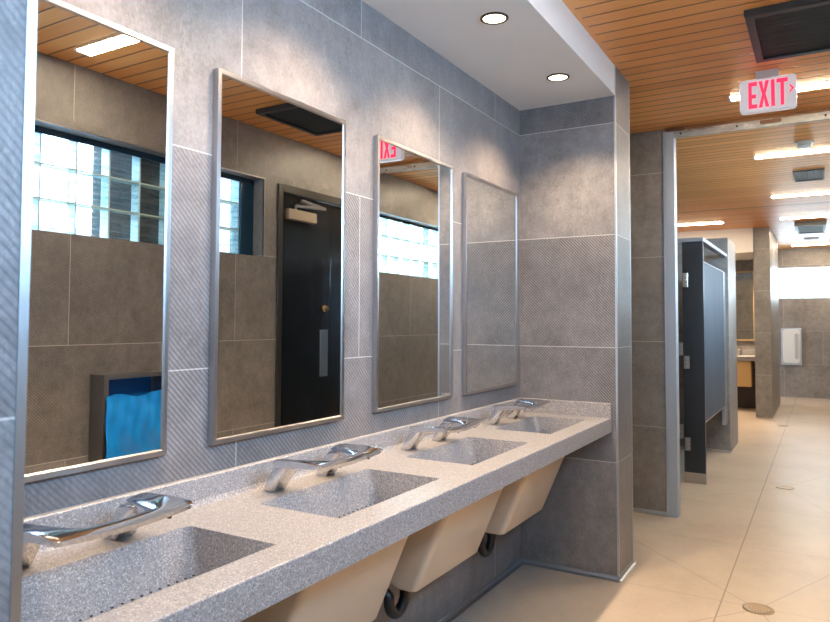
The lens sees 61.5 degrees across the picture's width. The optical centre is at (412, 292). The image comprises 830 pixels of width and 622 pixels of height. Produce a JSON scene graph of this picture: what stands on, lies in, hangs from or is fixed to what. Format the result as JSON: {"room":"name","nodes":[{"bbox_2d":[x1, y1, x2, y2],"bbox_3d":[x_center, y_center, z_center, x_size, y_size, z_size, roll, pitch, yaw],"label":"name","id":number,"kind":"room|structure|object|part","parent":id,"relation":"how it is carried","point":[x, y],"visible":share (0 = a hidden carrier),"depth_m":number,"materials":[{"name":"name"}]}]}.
{"room":"public restroom","nodes":[
{"label":"public restroom","id":0,"kind":"room"},
{"bbox_2d":[0,0,26,621],"bbox_3d":[-0.841,0.018,0.960,0.542,2.716,0.310,-1,-3,31],"label":"wall","id":1,"kind":"structure","parent":0,"point":[13,13],"depth_m":0.94,"materials":[{"name":"grey tile"}]},
{"bbox_2d":[9,0,37,621],"bbox_3d":[-0.535,0.019,0.954,0.014,2.716,0.014,-1,-3,31],"label":"trim","id":2,"kind":"structure","parent":1,"relation":"attached to","point":[31,16],"depth_m":0.95,"materials":[{"name":"metal"}]},
{"bbox_2d":[23,0,520,621],"bbox_3d":[-0.504,0.071,2.182,0.120,2.717,7.020,-1,-3,31],"label":"wall","id":3,"kind":"structure","parent":0,"point":[345,60],"depth_m":2.43,"materials":[{"name":"grey tile"}]},
{"bbox_2d":[24,0,173,482],"bbox_3d":[-0.795,-0.125,1.556,0.019,1.062,0.615,-1,-3,31],"label":"wall mirror","id":4,"kind":"object","parent":3,"relation":"attached to","point":[97,371],"visible":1,"depth_m":1.64,"materials":[{"name":"metal"}]},
{"bbox_2d":[23,397,523,554],"bbox_3d":[-0.182,0.570,2.562,0.030,0.079,3.159,-1,-3,31],"label":"backsplash","id":5,"kind":"structure","parent":3,"relation":"attached to","point":[209,488],"depth_m":1.97,"materials":[{"name":"grey stone"}]},
{"bbox_2d":[208,67,345,445],"bbox_3d":[-0.404,-0.095,2.218,0.019,1.062,0.611,-1,-3,31],"label":"wall mirror","id":6,"kind":"object","parent":3,"relation":"attached to","point":[277,277],"visible":1,"depth_m":2.16,"materials":[{"name":"metal"}]},
{"bbox_2d":[21,397,611,621],"bbox_3d":[0.025,0.623,2.438,0.511,0.195,3.159,-1,-3,31],"label":"countertop","id":7,"kind":"structure","parent":3,"relation":"attached to","point":[241,549],"depth_m":1.71,"materials":[{"name":"grey stone"}]},
{"bbox_2d":[22,493,193,568],"bbox_3d":[-0.662,0.508,1.464,0.225,0.102,0.330,-1,-3,31],"label":"bar faucet","id":8,"kind":"object","parent":7,"relation":"on","point":[142,509],"visible":0.95,"depth_m":1.41,"materials":[{"name":"silver metal"}]},
{"bbox_3d":[-0.779,0.513,1.388,0.101,0.084,0.056,-1,-3,31],"label":"leg","id":9,"kind":"part","parent":8,"relation":"part of","materials":[{"name":"silver metal"}]},
{"bbox_3d":[-0.653,0.522,1.601,0.101,0.084,0.056,-1,-3,31],"label":"leg","id":10,"kind":"part","parent":8,"relation":"part of","materials":[{"name":"silver metal"}]},
{"bbox_2d":[21,526,275,621],"bbox_3d":[-0.563,0.615,1.400,0.281,0.118,0.536,-1,-3,31],"label":"basin","id":11,"kind":"object","parent":7,"relation":"in","point":[93,587],"depth_m":1.53,"materials":[{"name":"grey stone"}]},
{"bbox_2d":[263,444,382,491],"bbox_3d":[-0.269,0.537,2.131,0.225,0.102,0.330,-1,-3,31],"label":"bar faucet","id":12,"kind":"object","parent":7,"relation":"on","point":[340,455],"visible":1,"depth_m":2.05,"materials":[{"name":"silver metal"}]},
{"bbox_3d":[-0.385,0.543,2.055,0.101,0.084,0.056,-1,-3,31],"label":"leg","id":13,"kind":"part","parent":12,"relation":"part of","materials":[{"name":"silver metal"}]},
{"bbox_3d":[-0.259,0.552,2.268,0.101,0.084,0.056,-1,-3,31],"label":"leg","id":14,"kind":"part","parent":12,"relation":"part of","materials":[{"name":"silver metal"}]},
{"bbox_2d":[240,536,407,621],"bbox_3d":[-0.247,0.870,2.103,0.350,0.412,0.542,-1,-3,31],"label":"basin shroud","id":15,"kind":"object","parent":7,"relation":"in","point":[356,592],"visible":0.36,"depth_m":2.03,"materials":[{"name":"beige plastic"}]},
{"bbox_2d":[261,469,439,518],"bbox_3d":[-0.169,0.645,2.067,0.281,0.118,0.536,-1,-3,31],"label":"basin","id":16,"kind":"object","parent":7,"relation":"in","point":[348,495],"depth_m":2.23,"materials":[{"name":"grey stone"}]},
{"bbox_2d":[401,417,484,450],"bbox_3d":[0.126,0.568,2.799,0.225,0.102,0.330,-1,-3,31],"label":"bar faucet","id":17,"kind":"object","parent":7,"relation":"on","point":[450,424],"visible":1,"depth_m":2.72,"materials":[{"name":"silver metal"}]},
{"bbox_3d":[0.009,0.573,2.724,0.101,0.084,0.056,-1,-3,31],"label":"leg","id":18,"kind":"part","parent":17,"relation":"part of","materials":[{"name":"silver metal"}]},
{"bbox_3d":[0.135,0.582,2.937,0.101,0.084,0.056,-1,-3,31],"label":"leg","id":19,"kind":"part","parent":17,"relation":"part of","materials":[{"name":"silver metal"}]},
{"bbox_2d":[390,488,502,591],"bbox_3d":[0.147,0.900,2.771,0.350,0.412,0.542,-1,-3,31],"label":"basin shroud","id":20,"kind":"object","parent":7,"relation":"in","point":[430,552],"visible":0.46,"depth_m":2.58,"materials":[{"name":"beige plastic"}]},
{"bbox_2d":[406,437,526,464],"bbox_3d":[0.226,0.675,2.735,0.281,0.118,0.536,-1,-3,31],"label":"basin","id":21,"kind":"object","parent":7,"relation":"in","point":[462,450],"depth_m":2.94,"materials":[{"name":"grey stone"}]},
{"bbox_2d":[486,399,550,424],"bbox_3d":[0.533,0.598,3.489,0.225,0.102,0.330,-1,-3,31],"label":"bar faucet","id":22,"kind":"object","parent":7,"relation":"on","point":[515,410],"visible":1,"depth_m":3.41,"materials":[{"name":"silver metal"}]},
{"bbox_3d":[0.417,0.604,3.414,0.101,0.084,0.056,-1,-3,31],"label":"leg","id":23,"kind":"part","parent":22,"relation":"part of","materials":[{"name":"silver metal"}]},
{"bbox_3d":[0.542,0.613,3.627,0.101,0.084,0.056,-1,-3,31],"label":"leg","id":24,"kind":"part","parent":22,"relation":"part of","materials":[{"name":"silver metal"}]},
{"bbox_2d":[485,457,563,534],"bbox_3d":[0.555,0.931,3.462,0.350,0.412,0.542,-1,-3,31],"label":"basin shroud","id":25,"kind":"object","parent":7,"relation":"in","point":[523,498],"visible":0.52,"depth_m":3.26,"materials":[{"name":"beige plastic"}]},
{"bbox_2d":[494,416,583,433],"bbox_3d":[0.633,0.706,3.426,0.281,0.118,0.536,-1,-3,31],"label":"basin","id":26,"kind":"object","parent":7,"relation":"in","point":[529,424],"depth_m":3.65,"materials":[{"name":"grey stone"}]},
{"bbox_2d":[383,588,409,618],"bbox_3d":[-0.083,1.147,2.631,0.114,0.152,0.166,-1,-3,31],"label":"drain pipe","id":27,"kind":"object","parent":3,"relation":"attached to","point":[392,611],"visible":0.59,"depth_m":2.58,"materials":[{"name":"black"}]},
{"bbox_2d":[372,135,452,412],"bbox_3d":[0.017,-0.063,2.932,0.019,1.062,0.629,-1,-3,31],"label":"wall mirror","id":28,"kind":"object","parent":3,"relation":"attached to","point":[413,219],"visible":1,"depth_m":2.88,"materials":[{"name":"metal"}]},
{"bbox_2d":[438,558,522,621],"bbox_3d":[-0.189,1.433,2.528,0.022,0.026,3.160,-1,-3,31],"label":"baseboard","id":29,"kind":"structure","parent":3,"relation":"attached to","point":[471,600],"depth_m":3.42,"materials":[{"name":"metal"}]},
{"bbox_2d":[478,532,495,556],"bbox_3d":[0.325,1.178,3.321,0.114,0.152,0.166,-1,-3,31],"label":"drain pipe","id":30,"kind":"object","parent":3,"relation":"attached to","point":[485,549],"visible":0.61,"depth_m":3.30,"materials":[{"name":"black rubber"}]},
{"bbox_2d":[462,172,517,394],"bbox_3d":[0.411,-0.033,3.598,0.019,1.062,0.651,-1,-3,31],"label":"wall mirror","id":31,"kind":"object","parent":3,"relation":"attached to","point":[489,210],"visible":1,"depth_m":3.54,"materials":[{"name":"metal"}]},
{"bbox_2d":[362,0,614,110],"bbox_3d":[-0.033,-1.196,2.373,0.542,0.164,3.470,-1,-3,31],"label":"soffit","id":32,"kind":"structure","parent":0,"point":[514,58],"depth_m":3.09,"materials":[{"name":"white paint"}]},
{"bbox_2d":[480,12,507,24],"bbox_3d":[0.326,-1.092,2.781,0.112,0.006,0.112,-1,-3,31],"label":"recessed light","id":33,"kind":"object","parent":32,"relation":"attached to","point":[491,18],"visible":1,"depth_m":2.78,"materials":[{"name":"beige"}]},
{"bbox_2d":[546,73,569,81],"bbox_3d":[0.719,-1.062,3.447,0.112,0.006,0.112,-1,-3,31],"label":"recessed light","id":34,"kind":"object","parent":32,"relation":"attached to","point":[557,77],"visible":1,"depth_m":3.45,"materials":[{"name":"beige"}]},
{"bbox_2d":[520,67,632,575],"bbox_3d":[0.922,0.152,3.947,0.542,2.716,0.312,-1,-3,31],"label":"wall","id":35,"kind":"structure","parent":0,"point":[568,346],"depth_m":3.80,"materials":[{"name":"grey tile"}]},
{"bbox_2d":[521,558,635,582],"bbox_3d":[0.919,1.495,3.879,0.557,0.026,0.340,-1,-3,31],"label":"baseboard","id":36,"kind":"structure","parent":35,"relation":"attached to","point":[571,570],"depth_m":3.74,"materials":[{"name":"metal"}]},
{"bbox_2d":[614,66,633,576],"bbox_3d":[1.154,0.137,3.811,0.010,2.696,0.318,-1,-3,31],"label":"trim","id":37,"kind":"structure","parent":35,"relation":"attached to","point":[615,169],"depth_m":3.68,"materials":[{"name":"metal"}]},
{"bbox_2d":[451,397,829,621],"bbox_3d":[2.319,1.650,5.895,3.318,0.100,16.640,-1,-3,31],"label":"floor","id":38,"kind":"structure","parent":0,"point":[738,538],"depth_m":4.06,"materials":[{"name":"beige tile"}]},
{"bbox_2d":[677,237,727,484],"bbox_3d":[2.205,0.610,6.916,1.522,2.062,1.677,-1,-3,31],"label":"stall","id":39,"kind":"object","parent":38,"relation":"on","point":[703,349],"visible":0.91,"depth_m":5.91,"materials":[{"name":"grey metal"}]},
{"bbox_3d":[2.806,0.444,6.516,0.028,1.365,1.450,-1,-3,31],"label":"stall door","id":40,"kind":"part","parent":39,"relation":"part of","materials":[{"name":"grey metal"}]},
{"bbox_2d":[677,238,737,451],"bbox_3d":[3.078,0.565,7.802,0.928,2.235,0.730,-1,-3,31],"label":"wall pier","id":41,"kind":"object","parent":38,"relation":"on","point":[719,436],"visible":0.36,"depth_m":7.39,"materials":[{"name":"grey tile"}]},
{"bbox_2d":[680,446,730,452],"bbox_3d":[2.882,1.654,7.432,0.928,0.026,0.022,-1,-3,31],"label":"baseboard","id":42,"kind":"object","parent":41,"relation":"attached to","point":[681,447],"visible":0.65,"depth_m":7.27,"materials":[{"name":"metal"}]},
{"bbox_2d":[737,349,755,408],"bbox_3d":[4.855,1.370,11.092,1.221,0.920,0.599,-1,-3,31],"label":"vanity","id":43,"kind":"object","parent":38,"relation":"on","point":[746,389],"visible":0.3,"depth_m":10.89,"materials":[{"name":"brown wood"}]},
{"bbox_2d":[737,349,754,360],"bbox_3d":[4.857,0.988,11.108,1.221,0.155,0.599,-1,-3,31],"label":"countertop","id":44,"kind":"structure","parent":43,"relation":"on","point":[747,355],"depth_m":10.87,"materials":[{"name":"grey stone"}]},
{"bbox_2d":[737,361,753,386],"bbox_3d":[5.061,1.265,11.007,0.565,0.404,0.544,-1,-3,31],"label":"panel","id":45,"kind":"object","parent":44,"relation":"in","point":[745,369],"depth_m":10.73,"materials":[{"name":"brown wood"}]},
{"bbox_2d":[742,603,774,614],"bbox_3d":[1.623,1.484,3.272,0.136,0.004,0.136,-1,-3,31],"label":"floor drain","id":46,"kind":"object","parent":38,"relation":"on","point":[756,608],"visible":1,"depth_m":3.27,"materials":[{"name":"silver metal"}]},
{"bbox_2d":[776,485,793,488],"bbox_3d":[3.046,1.592,5.701,0.136,0.004,0.136,-1,-3,31],"label":"floor drain","id":47,"kind":"object","parent":38,"relation":"on","point":[777,486],"visible":1,"depth_m":5.69,"materials":[{"name":"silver metal"}]},
{"bbox_2d":[630,129,679,517],"bbox_3d":[1.186,0.211,5.328,1.593,2.717,0.158,-1,-3,31],"label":"wall","id":48,"kind":"structure","parent":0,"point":[646,148],"depth_m":4.94,"materials":[{"name":"grey tile"}]},
{"bbox_2d":[633,507,666,515],"bbox_3d":[1.543,1.544,4.974,0.520,0.026,0.022,-1,-3,31],"label":"baseboard","id":49,"kind":"object","parent":48,"relation":"attached to","point":[639,510],"visible":0.35,"depth_m":4.90,"materials":[{"name":"metal"}]},
{"bbox_2d":[562,0,829,248],"bbox_3d":[2.332,-1.165,6.014,3.318,0.100,16.640,-1,-3,31],"label":"ceiling","id":50,"kind":"structure","parent":0,"point":[681,61],"depth_m":4.41,"materials":[{"name":"brown wood"}]},
{"bbox_2d":[677,222,724,225],"bbox_3d":[3.862,-0.945,9.726,0.896,0.012,0.100,-1,-3,31],"label":"recessed light","id":51,"kind":"object","parent":50,"relation":"in","point":[711,222],"visible":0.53,"depth_m":9.62,"materials":[{"name":"white plastic"}]},
{"bbox_2d":[728,95,739,101],"bbox_3d":[1.951,-1.185,4.235,0.061,0.011,0.121,-1,-3,31],"label":"recessed light","id":52,"kind":"object","parent":50,"relation":"in","point":[734,97],"depth_m":4.24,"materials":[{"name":"white plastic"}]},
{"bbox_2d":[739,68,796,114],"bbox_3d":[1.942,-1.099,3.812,0.278,0.220,0.068,-1,-3,31],"label":"exit sign","id":53,"kind":"object","parent":50,"relation":"hanging from","point":[771,91],"visible":1,"depth_m":3.79,"materials":[{"name":"white plastic"}]},
{"bbox_2d":[744,0,829,62],"bbox_3d":[1.836,-1.219,3.213,0.506,0.032,0.629,-1,-3,31],"label":"ceiling vent","id":54,"kind":"object","parent":50,"relation":"attached to","point":[794,28],"visible":1,"depth_m":3.20,"materials":[{"name":"grey metal"}]},
{"bbox_2d":[753,148,829,159],"bbox_3d":[3.177,-1.123,5.583,0.806,0.012,0.100,-1,-3,31],"label":"recessed light","id":55,"kind":"object","parent":50,"relation":"in","point":[826,149],"visible":1,"depth_m":5.63,"materials":[{"name":"white plastic"}]},
{"bbox_2d":[770,191,829,197],"bbox_3d":[4.238,-1.042,7.382,0.806,0.012,0.100,-1,-3,31],"label":"recessed light","id":56,"kind":"object","parent":50,"relation":"in","point":[816,193],"visible":1,"depth_m":7.42,"materials":[{"name":"white plastic"}]},
{"bbox_2d":[794,140,813,148],"bbox_3d":[2.971,-1.118,5.292,0.132,0.048,0.132,-1,-3,31],"label":"smoke detector","id":57,"kind":"object","parent":50,"relation":"attached to","point":[803,144],"visible":1,"depth_m":5.25,"materials":[{"name":"white plastic"}]},
{"bbox_2d":[779,215,829,219],"bbox_3d":[5.168,-0.972,8.957,0.806,0.012,0.100,-1,-3,31],"label":"recessed light","id":58,"kind":"object","parent":50,"relation":"in","point":[821,215],"visible":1,"depth_m":8.99,"materials":[{"name":"white plastic"}]},
{"bbox_2d":[793,168,823,181],"bbox_3d":[3.672,-1.084,6.457,0.245,0.012,0.510,-1,-3,31],"label":"ceiling vent","id":59,"kind":"object","parent":50,"relation":"in","point":[812,174],"visible":1,"depth_m":6.43,"materials":[{"name":"grey metal"}]},
{"bbox_2d":[794,220,825,233],"bbox_3d":[5.579,-0.911,9.772,0.376,0.060,0.954,-1,-3,31],"label":"air conditioner","id":60,"kind":"object","parent":50,"relation":"attached to","point":[805,227],"visible":1,"depth_m":9.55,"materials":[{"name":"grey metal"}]},
{"bbox_2d":[798,225,822,232],"bbox_3d":[5.580,-0.915,9.774,0.300,0.051,0.880,-1,-3,31],"label":"grille","id":61,"kind":"object","parent":60,"relation":"attached to","point":[801,228],"depth_m":9.77,"materials":[{"name":"grey metal"}]},
{"bbox_2d":[791,243,829,245],"bbox_3d":[7.006,-0.832,12.072,0.806,0.012,0.100,-1,-3,31],"label":"recessed light","id":62,"kind":"object","parent":50,"relation":"in","point":[825,243],"visible":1,"depth_m":12.08,"materials":[{"name":"white plastic"}]},
{"bbox_2d":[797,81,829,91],"bbox_3d":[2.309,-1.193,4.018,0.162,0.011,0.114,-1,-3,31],"label":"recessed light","id":63,"kind":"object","parent":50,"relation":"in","point":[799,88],"depth_m":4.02,"materials":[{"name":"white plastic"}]},
{"bbox_2d":[677,228,752,259],"bbox_3d":[4.515,-0.716,10.980,1.622,0.356,1.300,-1,-3,31],"label":"soffit","id":64,"kind":"structure","parent":0,"point":[742,238],"depth_m":10.17,"materials":[{"name":"white paint"}]},
{"bbox_2d":[735,260,754,349],"bbox_3d":[4.871,0.490,11.541,1.623,2.717,0.120,-1,-3,31],"label":"wall","id":65,"kind":"structure","parent":0,"point":[741,265],"depth_m":11.20,"materials":[{"name":"grey tile"}]},
{"bbox_2d":[736,271,754,340],"bbox_3d":[5.139,0.219,11.304,0.736,1.120,0.034,-1,-3,31],"label":"wall mirror","id":66,"kind":"object","parent":65,"relation":"attached to","point":[745,327],"visible":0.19,"depth_m":11.18,"materials":[{"name":"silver metal"}]},
{"bbox_2d":[664,107,829,138],"bbox_3d":[2.421,-1.137,4.577,1.467,0.074,0.044,-1,-3,31],"label":"door frame","id":67,"kind":"structure","parent":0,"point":[820,114],"depth_m":4.66,"materials":[{"name":"metal"}]},
{"bbox_2d":[663,131,668,515],"bbox_3d":[1.780,0.204,4.900,0.012,2.700,0.012,-1,-3,31],"label":"trim","id":68,"kind":"structure","parent":67,"relation":"attached to","point":[663,131],"depth_m":4.89,"materials":[{"name":"metal"}]},
{"bbox_3d":[1.845,-1.147,4.900,0.120,0.024,0.013,-1,-3,31],"label":"mounting plate","id":69,"kind":"part","parent":67,"relation":"part of","materials":[{"name":"silver metal"}]},
{"bbox_3d":[2.359,-1.131,4.595,0.125,0.022,0.013,-1,-3,31],"label":"mounting plate","id":70,"kind":"part","parent":67,"relation":"part of","materials":[{"name":"silver metal"}]},
{"bbox_2d":[753,227,780,418],"bbox_3d":[5.519,0.463,10.835,0.212,2.717,2.060,-1,-3,31],"label":"wall column","id":71,"kind":"structure","parent":0,"point":[765,244],"depth_m":9.97,"materials":[{"name":"grey tile"}]},
{"bbox_2d":[778,247,829,398],"bbox_3d":[6.584,0.562,13.072,3.418,2.717,0.200,-1,-3,31],"label":"wall","id":72,"kind":"structure","parent":0,"point":[811,379],"depth_m":12.62,"materials":[{"name":"grey tile"}]},
{"bbox_2d":[781,328,801,364],"bbox_3d":[6.899,0.984,12.698,0.325,0.675,0.090,-1,-3,31],"label":"station","id":73,"kind":"object","parent":72,"relation":"attached to","point":[791,342],"visible":1,"depth_m":12.66,"materials":[{"name":"plastic"}]},
{"bbox_3d":[6.950,0.973,12.619,0.055,0.460,0.005,-1,-3,31],"label":"pull handle","id":74,"kind":"part","parent":73,"relation":"part of","materials":[{"name":"grey"}]},
{"bbox_2d":[778,267,829,298],"bbox_3d":[7.332,-0.172,12.721,1.210,0.560,0.080,-1,-3,31],"label":"window","id":75,"kind":"structure","parent":72,"relation":"in","point":[827,277],"depth_m":12.80,"materials":[{"name":"grey glass"}]}
]}

